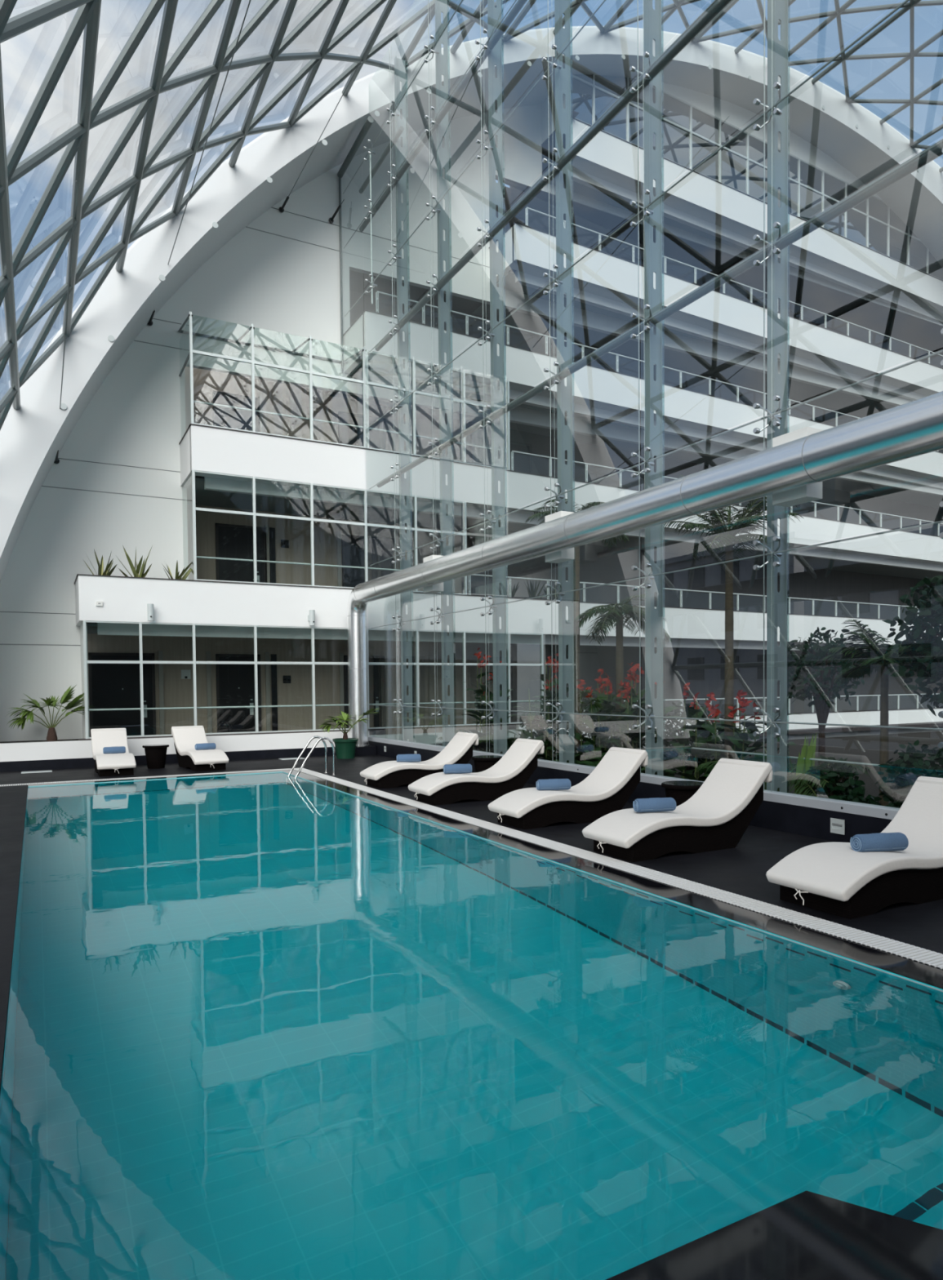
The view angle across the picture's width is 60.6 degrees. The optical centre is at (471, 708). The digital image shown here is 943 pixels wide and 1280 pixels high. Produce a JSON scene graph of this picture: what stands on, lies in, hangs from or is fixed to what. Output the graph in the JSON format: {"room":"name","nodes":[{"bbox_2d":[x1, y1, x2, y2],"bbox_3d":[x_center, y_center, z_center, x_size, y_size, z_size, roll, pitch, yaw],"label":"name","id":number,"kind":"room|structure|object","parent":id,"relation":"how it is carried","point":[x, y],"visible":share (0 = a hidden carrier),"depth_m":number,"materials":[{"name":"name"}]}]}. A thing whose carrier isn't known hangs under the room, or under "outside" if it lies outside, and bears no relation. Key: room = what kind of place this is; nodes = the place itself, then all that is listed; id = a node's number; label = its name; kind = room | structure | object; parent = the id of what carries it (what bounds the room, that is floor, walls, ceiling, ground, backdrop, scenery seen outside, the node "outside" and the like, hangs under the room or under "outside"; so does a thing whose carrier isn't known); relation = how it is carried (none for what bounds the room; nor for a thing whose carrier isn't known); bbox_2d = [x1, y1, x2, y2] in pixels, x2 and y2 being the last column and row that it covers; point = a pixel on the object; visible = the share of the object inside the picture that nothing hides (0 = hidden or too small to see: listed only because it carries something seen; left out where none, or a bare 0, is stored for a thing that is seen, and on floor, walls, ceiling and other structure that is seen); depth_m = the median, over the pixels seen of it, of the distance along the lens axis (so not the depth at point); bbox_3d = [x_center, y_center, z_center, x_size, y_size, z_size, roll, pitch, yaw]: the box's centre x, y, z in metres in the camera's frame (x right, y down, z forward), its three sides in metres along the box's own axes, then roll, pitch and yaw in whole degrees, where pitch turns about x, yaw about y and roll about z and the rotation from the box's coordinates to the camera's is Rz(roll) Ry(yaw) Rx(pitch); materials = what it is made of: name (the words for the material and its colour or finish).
{"room":"indoor swimming pool","nodes":[
{"label":"indoor swimming pool","id":0,"kind":"room"},
{"bbox_2d":[80,622,89,738],"bbox_3d":[6.869,-8.020,25.964,35.360,19.500,4.500,-1,2,-28],"label":"wall","id":1,"kind":"structure","parent":0,"point":[82,624],"depth_m":16.39,"materials":[{"name":"white paint"}]},
{"bbox_2d":[82,620,543,738],"bbox_3d":[-2.857,-0.678,18.462,10.853,2.315,0.252,-1,2,-29],"label":"window","id":2,"kind":"structure","parent":1,"relation":"in","point":[140,661],"depth_m":17.54,"materials":[{"name":"silver metal"}]},
{"bbox_2d":[74,573,942,652],"bbox_3d":[6.925,-2.453,25.796,35.379,1.138,3.220,-1,2,-30],"label":"parapet","id":3,"kind":"object","parent":1,"relation":"attached to","point":[124,598],"visible":0.57,"depth_m":18.30,"materials":[{"name":"white paint"}]},
{"bbox_2d":[191,470,466,595],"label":"window","id":4,"kind":"structure","parent":3,"relation":"on","point":[253,513],"depth_m":17.89,"materials":[{"name":"silver metal"}]},
{"bbox_2d":[467,573,919,618],"bbox_3d":[10.802,-3.311,26.420,25.281,0.610,0.040,-1,2,-31],"label":"balcony railing","id":5,"kind":"object","parent":3,"relation":"on","point":[468,576],"visible":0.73,"depth_m":23.76,"materials":[{"name":"silver metal"}]},
{"bbox_3d":[-7.030,-2.248,16.988,1.980,0.300,1.340,-1,2,-28],"label":"trough","id":6,"kind":"object","parent":3,"relation":"on","visible":0},
{"bbox_3d":[-7.032,-2.488,16.981,1.980,0.180,1.340,-1,2,-28],"label":"soil","id":7,"kind":"object","parent":6,"relation":"on","visible":0},
{"bbox_2d":[116,545,152,577],"bbox_3d":[-6.945,-2.980,16.629,0.719,0.856,0.270,-1,2,-28],"label":"snake plant","id":8,"kind":"object","parent":7,"relation":"on","point":[135,572],"visible":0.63,"depth_m":16.66,"materials":[{"name":"green plant"}]},
{"bbox_2d":[178,423,942,581],"bbox_3d":[7.831,-5.665,26.248,33.227,1.178,3.156,-1,2,-30],"label":"parapet","id":9,"kind":"object","parent":1,"relation":"attached to","point":[900,553],"visible":0.66,"depth_m":19.86,"materials":[{"name":"white paint"}]},
{"bbox_2d":[177,311,366,448],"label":"window","id":10,"kind":"structure","parent":9,"relation":"on","point":[186,351],"depth_m":17.57,"materials":[{"name":"silver metal"}]},
{"bbox_2d":[365,350,510,470],"bbox_3d":[-0.750,-7.110,19.486,3.905,2.230,0.156,-1,2,-30],"label":"window","id":11,"kind":"structure","parent":9,"relation":"on","point":[463,401],"depth_m":19.22,"materials":[{"name":"silver metal"}]},
{"bbox_2d":[511,450,942,536],"bbox_3d":[11.375,-6.535,26.689,24.080,0.610,0.040,-1,2,-31],"label":"balcony railing","id":12,"kind":"object","parent":9,"relation":"on","point":[512,451],"visible":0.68,"depth_m":26.06,"materials":[{"name":"silver metal"}]},
{"bbox_2d":[329,309,942,509],"bbox_3d":[9.463,-8.855,27.133,29.393,1.138,3.021,-1,2,-31],"label":"parapet","id":13,"kind":"object","parent":1,"relation":"attached to","point":[599,394],"visible":0.62,"depth_m":22.25,"materials":[{"name":"white paint"}]},
{"bbox_2d":[375,291,938,451],"bbox_3d":[9.710,-9.623,25.637,27.683,0.610,0.040,-1,2,-31],"label":"balcony railing","id":14,"kind":"object","parent":13,"relation":"on","point":[467,316],"visible":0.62,"depth_m":21.75,"materials":[{"name":"silver metal"}]},
{"bbox_2d":[471,218,942,417],"bbox_3d":[11.247,-12.007,28.037,25.266,1.158,3.160,-1,2,-31],"label":"parapet","id":15,"kind":"object","parent":1,"relation":"attached to","point":[603,283],"visible":0.72,"depth_m":24.73,"materials":[{"name":"white paint"}]},
{"bbox_2d":[524,207,942,363],"bbox_3d":[11.749,-12.793,26.774,24.080,0.610,0.040,-1,2,-31],"label":"balcony railing","id":16,"kind":"object","parent":15,"relation":"on","point":[526,209],"visible":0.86,"depth_m":24.08,"materials":[{"name":"silver metal"}]},
{"bbox_2d":[515,707,942,751],"bbox_3d":[11.998,0.834,27.207,25.148,1.438,0.200,-1,2,-31],"label":"parapet","id":17,"kind":"object","parent":1,"relation":"attached to","point":[905,715],"visible":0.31,"depth_m":27.75,"materials":[{"name":"white paint"}]},
{"bbox_2d":[583,693,936,717],"bbox_3d":[11.864,-0.118,27.118,22.879,0.610,0.040,-1,2,-31],"label":"balcony railing","id":18,"kind":"object","parent":17,"relation":"on","point":[877,695],"visible":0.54,"depth_m":26.82,"materials":[{"name":"silver metal"}]},
{"bbox_2d":[515,111,942,324],"bbox_3d":[11.966,-15.238,28.353,23.568,1.168,3.228,-1,2,-31],"label":"parapet","id":19,"kind":"object","parent":1,"relation":"attached to","point":[605,171],"visible":0.55,"depth_m":24.69,"materials":[{"name":"white paint"}]},
{"bbox_2d":[0,730,368,761],"bbox_3d":[-6.722,0.858,16.235,9.920,0.525,0.320,-1,2,-28],"label":"wall","id":20,"kind":"structure","parent":0,"point":[27,751],"depth_m":16.27,"materials":[{"name":"white paint"}]},
{"bbox_2d":[0,738,78,743],"bbox_3d":[-9.701,0.783,15.468,3.950,0.170,1.500,-1,2,-28],"label":"soil","id":21,"kind":"object","parent":20,"relation":"in","point":[24,741],"visible":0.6,"depth_m":16.38,"materials":[{"name":"black"}]},
{"bbox_2d":[7,684,94,742],"bbox_3d":[-8.383,0.097,16.094,1.589,1.164,1.186,-1,2,-28],"label":"fan palm","id":22,"kind":"object","parent":21,"relation":"on","point":[51,735],"visible":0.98,"depth_m":16.08,"materials":[{"name":"green plant"}]},
{"bbox_2d":[0,745,376,772],"bbox_3d":[-6.601,1.028,15.912,9.820,0.200,0.670,-1,2,-28],"label":"baseboard","id":23,"kind":"structure","parent":20,"relation":"attached to","point":[15,766],"depth_m":16.39,"materials":[{"name":"black stone"}]},
{"bbox_2d":[346,391,942,746],"bbox_3d":[2.077,-0.831,9.477,0.585,3.710,19.745,-1,2,-28],"label":"metal pipe","id":24,"kind":"object","parent":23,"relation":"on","point":[793,470],"visible":0.93,"depth_m":8.52,"materials":[{"name":"silver metal"}]},
{"bbox_2d":[78,728,369,740],"bbox_3d":[-5.036,0.546,17.204,6.020,0.025,0.240,-1,2,-28],"label":"trim","id":25,"kind":"structure","parent":20,"relation":"on","point":[368,729],"depth_m":17.21,"materials":[{"name":"grey"}]},
{"bbox_2d":[87,367,493,734],"bbox_3d":[-3.837,-3.675,20.558,11.144,9.500,1.529,-1,2,-29],"label":"wall","id":26,"kind":"structure","parent":0,"point":[277,397],"depth_m":20.84,"materials":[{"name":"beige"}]},
{"bbox_2d":[88,652,155,737],"bbox_3d":[-8.142,-0.128,18.850,1.420,2.340,0.131,-1,2,-28],"label":"door","id":27,"kind":"structure","parent":26,"relation":"in","point":[111,686],"depth_m":18.84,"materials":[{"name":"black wood"}]},
{"bbox_2d":[213,390,259,431],"bbox_3d":[-5.796,-6.592,19.970,1.120,2.340,0.131,-1,2,-28],"label":"door","id":28,"kind":"structure","parent":26,"relation":"in","point":[226,417],"depth_m":19.93,"materials":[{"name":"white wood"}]},
{"bbox_2d":[215,653,261,733],"bbox_3d":[-5.791,-0.183,20.115,1.080,2.340,0.131,-1,2,-28],"label":"door","id":29,"kind":"structure","parent":26,"relation":"in","point":[235,683],"depth_m":20.09,"materials":[{"name":"black wood"}]},
{"bbox_2d":[214,523,266,582],"bbox_3d":[-5.715,-3.385,20.085,1.240,2.340,0.131,-1,2,-28],"label":"door","id":30,"kind":"structure","parent":26,"relation":"in","point":[232,541],"depth_m":20.05,"materials":[{"name":"black wood"}]},
{"bbox_2d":[158,395,344,734],"bbox_3d":[-5.452,-3.426,20.249,4.600,8.810,0.070,-1,2,-28],"label":"trim","id":31,"kind":"structure","parent":26,"relation":"attached to","point":[270,531],"depth_m":20.43,"materials":[{"name":"beige wood"}]},
{"bbox_2d":[337,411,385,449],"bbox_3d":[-2.907,-6.662,21.562,1.320,2.340,0.131,-1,2,-28],"label":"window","id":32,"kind":"structure","parent":26,"relation":"in","point":[348,435],"depth_m":21.50,"materials":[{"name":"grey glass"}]},
{"bbox_2d":[343,655,385,734],"bbox_3d":[-2.870,-0.254,21.723,1.170,2.340,0.131,-1,2,-28],"label":"door","id":33,"kind":"structure","parent":26,"relation":"in","point":[376,672],"depth_m":21.87,"materials":[{"name":"black wood"}]},
{"bbox_2d":[341,533,394,587],"bbox_3d":[-2.770,-3.455,21.713,1.470,2.340,0.131,-1,2,-28],"label":"door","id":34,"kind":"structure","parent":26,"relation":"in","point":[379,548],"depth_m":21.63,"materials":[{"name":"black wood"}]},
{"bbox_2d":[349,270,482,319],"bbox_3d":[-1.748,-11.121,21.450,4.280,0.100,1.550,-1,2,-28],"label":"railing","id":35,"kind":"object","parent":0,"point":[357,284],"depth_m":21.55,"materials":[{"name":"clear glass"}]},
{"bbox_2d":[0,104,942,750],"bbox_3d":[5.960,-8.263,24.699,37.750,20.070,0.154,-1,2,-28],"label":"wall","id":36,"kind":"structure","parent":0,"point":[115,483],"depth_m":18.99,"materials":[{"name":"white paint"}]},
{"bbox_2d":[0,26,942,582],"bbox_3d":[8.030,-8.775,24.629,43.487,20.659,2.120,-1,2,-28],"label":"arch","id":37,"kind":"object","parent":36,"relation":"attached to","point":[266,170],"visible":0.79,"depth_m":17.89,"materials":[{"name":"white paint"}]},
{"bbox_2d":[53,180,76,463],"bbox_3d":[-6.889,-5.947,13.583,0.120,1.858,7.283,-1,2,-29],"label":"cable","id":38,"kind":"object","parent":37,"relation":"attached to","point":[56,460],"visible":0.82,"depth_m":12.38,"materials":[{"name":"grey paint"}]},
{"bbox_2d":[147,0,250,325],"bbox_3d":[-4.739,-9.145,13.819,0.121,1.758,8.799,-1,2,-31],"label":"cable","id":39,"kind":"object","parent":37,"relation":"attached to","point":[150,322],"visible":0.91,"depth_m":13.16,"materials":[{"name":"grey paint"}]},
{"bbox_2d":[0,0,942,430],"bbox_3d":[14.717,-8.178,12.321,43.666,21.242,26.047,-1,2,-28],"label":"ceiling","id":40,"kind":"structure","parent":0,"point":[86,17],"depth_m":12.59,"materials":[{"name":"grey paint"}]},
{"bbox_2d":[0,755,942,1094],"bbox_3d":[-1.635,1.391,6.791,9.900,0.120,21.450,-1,2,-28],"label":"floor","id":41,"kind":"structure","parent":0,"point":[742,869],"depth_m":7.06,"materials":[{"name":"tile"}]},
{"bbox_2d":[90,728,136,776],"bbox_3d":[-6.560,0.778,14.750,0.620,0.763,1.794,-1,2,-28],"label":"sun lounger","id":42,"kind":"object","parent":41,"relation":"on","point":[108,764],"visible":0.99,"depth_m":14.45,"materials":[{"name":"white fabric"}]},
{"bbox_2d":[0,768,290,786],"bbox_3d":[-5.858,1.211,13.612,5.740,0.066,0.210,-1,2,-28],"label":"overflow grating","id":43,"kind":"object","parent":41,"relation":"on","point":[171,775],"visible":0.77,"depth_m":13.73,"materials":[{"name":"white plastic"}]},
{"bbox_2d":[142,744,168,768],"bbox_3d":[-6.025,0.916,15.407,0.480,0.441,0.480,-1,2,-28],"label":"side table","id":44,"kind":"object","parent":41,"relation":"on","point":[155,754],"visible":1,"depth_m":15.26,"materials":[{"name":"plastic"}]},
{"bbox_2d":[171,725,228,771],"bbox_3d":[-5.218,0.746,15.469,0.620,0.763,1.794,-2,2,-33],"label":"sun lounger","id":45,"kind":"object","parent":41,"relation":"on","point":[185,738],"visible":0.95,"depth_m":15.31,"materials":[{"name":"white fabric"}]},
{"bbox_2d":[287,735,336,778],"bbox_3d":[-2.755,1.366,13.828,0.780,1.769,0.500,-1,2,-28],"label":"pool ladder","id":46,"kind":"object","parent":41,"relation":"attached to","point":[320,738],"visible":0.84,"depth_m":13.80,"materials":[{"name":"silver metal"}]},
{"bbox_2d":[332,737,358,759],"bbox_3d":[-2.689,0.850,17.226,0.550,0.415,0.550,-1,2,-28],"label":"pot","id":47,"kind":"object","parent":41,"relation":"on","point":[345,748],"depth_m":17.05,"materials":[{"name":"green plastic"}]},
{"bbox_2d":[318,707,379,759],"bbox_3d":[-2.595,0.514,17.117,1.261,1.089,1.108,-1,2,-28],"label":"potted plant","id":48,"kind":"object","parent":41,"relation":"on","point":[345,747],"visible":1,"depth_m":17.05,"materials":[{"name":"green plant"}]},
{"bbox_2d":[360,732,478,788],"bbox_3d":[-0.814,0.785,12.555,1.794,0.763,0.620,-1,2,-28],"label":"sun lounger","id":49,"kind":"object","parent":41,"relation":"on","point":[388,774],"visible":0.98,"depth_m":12.33,"materials":[{"name":"white plastic"}]},
{"bbox_2d":[0,771,942,1098],"bbox_3d":[-1.616,2.040,7.014,4.020,1.430,15.000,-1,2,-28],"label":"basin","id":50,"kind":"object","parent":41,"relation":"in","point":[277,771],"visible":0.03,"depth_m":5.62,"materials":[{"name":"teal tile"}]},
{"bbox_2d":[0,772,942,1279],"bbox_3d":[-1.622,1.337,6.995,4.020,0.001,15.000,-1,2,-28],"label":"pool water","id":51,"kind":"object","parent":50,"relation":"in","point":[277,1025],"visible":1,"depth_m":3.29,"materials":[{"name":"teal liquid"}]},
{"bbox_2d":[32,772,942,991],"bbox_3d":[-1.622,1.334,6.996,4.021,0.006,15.001,-1,2,-28],"label":"trim","id":52,"kind":"structure","parent":50,"relation":"attached to","point":[269,772],"depth_m":5.83,"materials":[{"name":"grey tile"}]},
{"bbox_2d":[408,737,544,804],"bbox_3d":[0.063,0.825,10.823,1.794,0.763,0.620,-1,2,-28],"label":"sun lounger","id":53,"kind":"object","parent":41,"relation":"on","point":[513,771],"visible":0.96,"depth_m":10.65,"materials":[{"name":"white fabric"}]},
{"bbox_2d":[27,769,942,1279],"bbox_3d":[-1.555,1.378,7.157,4.290,0.124,15.220,-1,2,-28],"label":"pool edge","id":54,"kind":"structure","parent":41,"relation":"on","point":[806,1235],"depth_m":2.19,"materials":[{"name":"black stone"}]},
{"bbox_2d":[471,755,502,772],"bbox_3d":[0.238,0.946,12.216,0.480,0.441,0.480,-1,2,-28],"label":"side table","id":55,"kind":"object","parent":41,"relation":"on","point":[482,762],"visible":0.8,"depth_m":12.04,"materials":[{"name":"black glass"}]},
{"bbox_2d":[488,746,648,829],"bbox_3d":[1.084,0.864,9.034,1.794,0.763,0.620,-1,2,-28],"label":"sun lounger","id":56,"kind":"object","parent":41,"relation":"on","point":[607,788],"visible":0.97,"depth_m":8.87,"materials":[{"name":"white fabric"}]},
{"bbox_2d":[535,778,570,790],"bbox_3d":[0.909,0.843,8.940,0.371,0.128,0.144,-1,2,-10],"label":"rolled towel","id":57,"kind":"object","parent":56,"relation":"on","point":[548,784],"visible":1,"depth_m":8.88,"materials":[{"name":"blue fabric"}]},
{"bbox_2d":[290,768,942,968],"bbox_3d":[0.375,1.298,8.327,0.220,0.066,15.450,-1,2,-28],"label":"overflow grating","id":58,"kind":"object","parent":41,"relation":"on","point":[911,952],"visible":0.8,"depth_m":5.88,"materials":[{"name":"white plastic"}]},
{"bbox_2d":[582,758,772,862],"bbox_3d":[1.903,0.900,7.431,1.794,0.763,0.620,-1,2,-28],"label":"sun lounger","id":59,"kind":"object","parent":41,"relation":"on","point":[718,814],"visible":0.98,"depth_m":7.28,"materials":[{"name":"white plastic"}]},
{"bbox_2d":[632,797,675,812],"bbox_3d":[1.657,0.871,7.298,0.371,0.128,0.144,-1,2,-11],"label":"rolled towel","id":60,"kind":"object","parent":59,"relation":"on","point":[651,804],"visible":1,"depth_m":7.24,"materials":[{"name":"blue fabric"}]},
{"bbox_2d":[661,780,703,806],"bbox_3d":[2.292,1.023,8.700,0.480,0.441,0.480,-1,2,-28],"label":"side table","id":61,"kind":"object","parent":41,"relation":"on","point":[681,791],"visible":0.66,"depth_m":8.54,"materials":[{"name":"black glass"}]},
{"bbox_2d":[765,776,942,919],"bbox_3d":[2.939,0.937,5.718,1.794,0.763,0.620,-1,2,-28],"label":"sun lounger","id":62,"kind":"object","parent":41,"relation":"on","point":[832,877],"visible":0.92,"depth_m":5.43,"materials":[{"name":"white fabric"}]},
{"bbox_2d":[849,831,908,852],"bbox_3d":[2.811,0.922,5.558,0.371,0.128,0.144,-1,2,-11],"label":"rolled towel","id":63,"kind":"object","parent":62,"relation":"on","point":[877,842],"visible":0.99,"depth_m":5.50,"materials":[{"name":"blue fabric"}]},
{"bbox_2d":[337,0,942,819],"bbox_3d":[2.368,-6.328,9.646,0.313,14.505,22.980,-1,2,-28],"label":"wall","id":64,"kind":"structure","parent":0,"point":[935,151],"depth_m":11.13,"materials":[{"name":"clear glass"}]},
{"bbox_2d":[368,740,892,842],"bbox_3d":[2.791,1.084,9.084,0.200,0.290,21.300,-1,2,-28],"label":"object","id":65,"kind":"structure","parent":64,"relation":"attached to","point":[812,822],"depth_m":8.21,"materials":[{"name":"black stone"}]},
{"bbox_2d":[349,186,942,729],"bbox_3d":[8.781,-8.207,28.527,29.189,19.500,0.255,-1,2,-31],"label":"wall","id":66,"kind":"structure","parent":0,"point":[704,668],"depth_m":27.88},
{"bbox_2d":[378,302,474,336],"bbox_3d":[-1.256,-9.832,22.470,3.020,2.340,0.131,-1,2,-28],"label":"door","id":67,"kind":"structure","parent":66,"relation":"in","point":[456,326],"depth_m":22.59,"materials":[{"name":"black wood"}]},
{"bbox_2d":[461,545,501,595],"bbox_3d":[0.352,-3.534,23.559,1.420,2.340,0.131,-1,2,-28],"label":"door","id":68,"kind":"structure","parent":66,"relation":"in","point":[477,583],"depth_m":23.53,"materials":[{"name":"black wood"}]},
{"bbox_2d":[469,434,532,473],"bbox_3d":[0.883,-6.757,23.802,2.120,2.340,0.131,-1,2,-28],"label":"door","id":69,"kind":"structure","parent":66,"relation":"in","point":[522,462],"depth_m":23.86,"materials":[{"name":"black wood"}]},
{"bbox_2d":[429,721,942,750],"bbox_3d":[7.173,0.781,25.596,35.140,0.120,2.980,-1,2,-28],"label":"floor","id":70,"kind":"structure","parent":0,"point":[932,724],"depth_m":26.90,"materials":[{"name":"grey"}]},
{"bbox_2d":[541,77,881,199],"bbox_3d":[12.550,-15.335,27.286,23.400,6.128,1.276,-1,2,-28],"label":"wall","id":71,"kind":"structure","parent":0,"point":[740,117],"depth_m":24.29,"materials":[{"name":"white paint"}]},
{"bbox_2d":[570,74,942,279],"bbox_3d":[10.131,-16.666,25.714,17.677,1.860,0.151,-1,2,-31],"label":"window","id":72,"kind":"structure","parent":71,"relation":"in","point":[691,135],"depth_m":24.46,"materials":[{"name":"clear glass"}]},
{"bbox_2d":[537,730,942,807],"bbox_3d":[15.672,1.395,16.147,29.160,0.450,21.500,-1,2,-28],"label":"floor","id":73,"kind":"structure","parent":0,"point":[857,748],"depth_m":21.35,"materials":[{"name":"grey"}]},
{"bbox_2d":[394,55,413,742],"bbox_3d":[-1.416,-6.033,17.248,0.272,15.350,0.100,-1,2,-28],"label":"column","id":74,"kind":"structure","parent":73,"relation":"on","point":[399,64],"depth_m":17.20,"materials":[{"name":"grey metal"}]},
{"bbox_2d":[435,0,454,746],"bbox_3d":[-0.482,-5.994,15.514,0.272,15.350,0.100,-1,2,-28],"label":"column","id":75,"kind":"structure","parent":73,"relation":"on","point":[441,6],"depth_m":15.47,"materials":[{"name":"grey metal"}]},
{"bbox_2d":[461,648,519,752],"bbox_3d":[0.354,-0.002,16.866,1.583,2.584,1.181,-1,2,-28],"label":"lily","id":76,"kind":"object","parent":73,"relation":"on","point":[481,692],"visible":0.6,"depth_m":16.68,"materials":[{"name":"green plant"}]},
{"bbox_2d":[487,0,506,754],"bbox_3d":[0.467,-5.955,13.754,0.272,15.350,0.100,-1,2,-28],"label":"column","id":77,"kind":"structure","parent":73,"relation":"on","point":[494,15],"depth_m":13.73,"materials":[{"name":"grey metal"}]},
{"bbox_2d":[515,697,568,754],"bbox_3d":[1.494,0.527,15.996,1.170,1.550,1.161,-1,2,-28],"label":"bush","id":78,"kind":"object","parent":73,"relation":"on","point":[539,714],"visible":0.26,"depth_m":15.94,"materials":[{"name":"green plant"}]},
{"bbox_2d":[513,653,575,760],"bbox_3d":[1.373,0.155,14.781,1.350,2.366,1.211,0,2,5],"label":"lily","id":79,"kind":"object","parent":73,"relation":"on","point":[547,733],"visible":0.6,"depth_m":14.73,"materials":[{"name":"green plant"}]},
{"bbox_2d":[554,0,574,764],"bbox_3d":[1.406,-5.916,12.011,0.272,15.350,0.100,-1,2,-28],"label":"column","id":80,"kind":"structure","parent":73,"relation":"on","point":[562,36],"depth_m":12.01,"materials":[{"name":"grey metal"}]},
{"bbox_2d":[524,498,628,756],"bbox_3d":[1.862,-1.177,14.489,1.960,5.033,1.887,-1,2,-28],"label":"palm","id":81,"kind":"object","parent":73,"relation":"on","point":[576,549],"visible":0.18,"depth_m":14.38,"materials":[{"name":"green plant"}]},
{"bbox_2d":[554,746,604,766],"bbox_3d":[1.740,1.000,12.718,1.357,0.786,1.378,-1,2,-28],"label":"plant","id":82,"kind":"object","parent":73,"relation":"on","point":[583,758],"visible":0.2,"depth_m":12.67,"materials":[{"name":"green plant"}]},
{"bbox_2d":[573,668,643,758],"bbox_3d":[2.196,0.340,13.645,1.414,2.042,1.306,-2,2,-40],"label":"lily","id":83,"kind":"object","parent":73,"relation":"on","point":[599,740],"visible":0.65,"depth_m":13.51,"materials":[{"name":"green plant"}]},
{"bbox_2d":[573,594,671,746],"bbox_3d":[2.623,-0.277,13.912,1.742,3.251,1.692,-1,2,-28],"label":"palm","id":84,"kind":"object","parent":73,"relation":"on","point":[615,614],"visible":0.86,"depth_m":13.92,"materials":[{"name":"green plant"}]},
{"bbox_2d":[593,662,677,768],"bbox_3d":[2.522,0.326,12.642,1.371,2.118,1.400,-1,2,-28],"label":"lily","id":85,"kind":"object","parent":73,"relation":"on","point":[633,735],"visible":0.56,"depth_m":12.48,"materials":[{"name":"green plant"}]},
{"bbox_2d":[643,0,663,775],"bbox_3d":[2.341,-5.878,10.277,0.272,15.350,0.100,-1,2,-28],"label":"column","id":86,"kind":"structure","parent":73,"relation":"on","point":[651,18],"depth_m":10.29,"materials":[{"name":"grey metal"}]},
{"bbox_2d":[654,700,724,779],"bbox_3d":[3.366,0.618,12.710,1.221,1.513,1.252,0,2,17],"label":"bush","id":87,"kind":"object","parent":73,"relation":"on","point":[672,733],"visible":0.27,"depth_m":12.57,"materials":[{"name":"green plant"}]},
{"bbox_2d":[662,682,748,781],"bbox_3d":[3.311,0.516,11.605,1.222,1.781,1.362,-1,2,-28],"label":"lily","id":88,"kind":"object","parent":73,"relation":"on","point":[706,728],"visible":0.71,"depth_m":11.58,"materials":[{"name":"green plant"}]},
{"bbox_2d":[662,475,804,758],"bbox_3d":[3.552,-0.935,11.151,1.742,4.700,2.064,-1,2,-12],"label":"palm","id":89,"kind":"object","parent":73,"relation":"on","point":[741,525],"visible":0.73,"depth_m":11.18,"materials":[{"name":"green plant"}]},
{"bbox_2d":[709,689,798,782],"bbox_3d":[3.821,0.568,11.163,1.201,1.692,1.508,-1,2,-3],"label":"lily","id":90,"kind":"object","parent":73,"relation":"on","point":[740,743],"visible":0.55,"depth_m":11.04,"materials":[{"name":"green plant"}]},
{"bbox_2d":[766,0,787,792],"bbox_3d":[3.270,-5.839,8.552,0.272,15.350,0.100,-1,2,-28],"label":"column","id":91,"kind":"structure","parent":73,"relation":"on","point":[776,602],"depth_m":8.60,"materials":[{"name":"grey metal"}]},
{"bbox_2d":[696,757,875,798],"bbox_3d":[3.868,1.038,10.022,2.069,0.811,1.977,-1,2,-28],"label":"palm","id":92,"kind":"object","parent":73,"relation":"on","point":[790,776],"visible":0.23,"depth_m":9.41,"materials":[{"name":"green plant"}]},
{"bbox_2d":[760,733,834,795],"bbox_3d":[3.989,0.804,9.680,0.936,1.052,0.518,-2,2,-33],"label":"yucca","id":93,"kind":"object","parent":73,"relation":"on","point":[802,765],"visible":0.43,"depth_m":9.52,"materials":[{"name":"green plant"}]},
{"bbox_2d":[686,746,939,772],"bbox_3d":[4.327,1.029,8.888,0.024,0.882,5.500,-1,2,-28],"label":"rail","id":94,"kind":"object","parent":73,"relation":"on","point":[693,748],"visible":0.4,"depth_m":9.71,"materials":[{"name":"silver metal"}]},
{"bbox_2d":[786,626,866,773],"bbox_3d":[4.759,0.145,10.982,1.203,2.528,1.190,-1,2,-28],"label":"tree","id":95,"kind":"object","parent":73,"relation":"on","point":[819,686],"visible":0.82,"depth_m":10.87,"materials":[{"name":"green plant"}]},
{"bbox_2d":[805,755,865,799],"bbox_3d":[4.184,0.996,9.322,0.691,0.926,0.606,0,2,7],"label":"bush","id":96,"kind":"object","parent":73,"relation":"on","point":[845,772],"visible":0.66,"depth_m":9.20,"materials":[{"name":"green plant"}]},
{"bbox_2d":[838,786,881,805],"bbox_3d":[4.240,1.155,8.837,0.490,0.635,0.502,-1,2,-28],"label":"bush","id":97,"kind":"object","parent":73,"relation":"on","point":[852,797],"visible":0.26,"depth_m":8.77,"materials":[{"name":"green plant"}]},
{"bbox_2d":[822,619,942,805],"bbox_3d":[4.765,0.227,9.148,1.246,2.463,1.299,-1,2,-11],"label":"palm","id":98,"kind":"object","parent":73,"relation":"on","point":[874,654],"visible":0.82,"depth_m":9.17,"materials":[{"name":"green plant"}]},
{"bbox_2d":[875,739,942,808],"bbox_3d":[4.630,0.903,8.246,0.912,1.162,0.926,0,2,26],"label":"bush","id":99,"kind":"object","parent":73,"relation":"on","point":[902,784],"visible":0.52,"depth_m":8.22,"materials":[{"name":"green plant"}]},
{"bbox_2d":[882,575,942,716],"bbox_3d":[5.208,-0.053,8.447,1.603,3.053,1.590,0,2,10],"label":"tree","id":100,"kind":"object","parent":73,"relation":"on","point":[931,639],"visible":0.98,"depth_m":8.52,"materials":[{"name":"green plant"}]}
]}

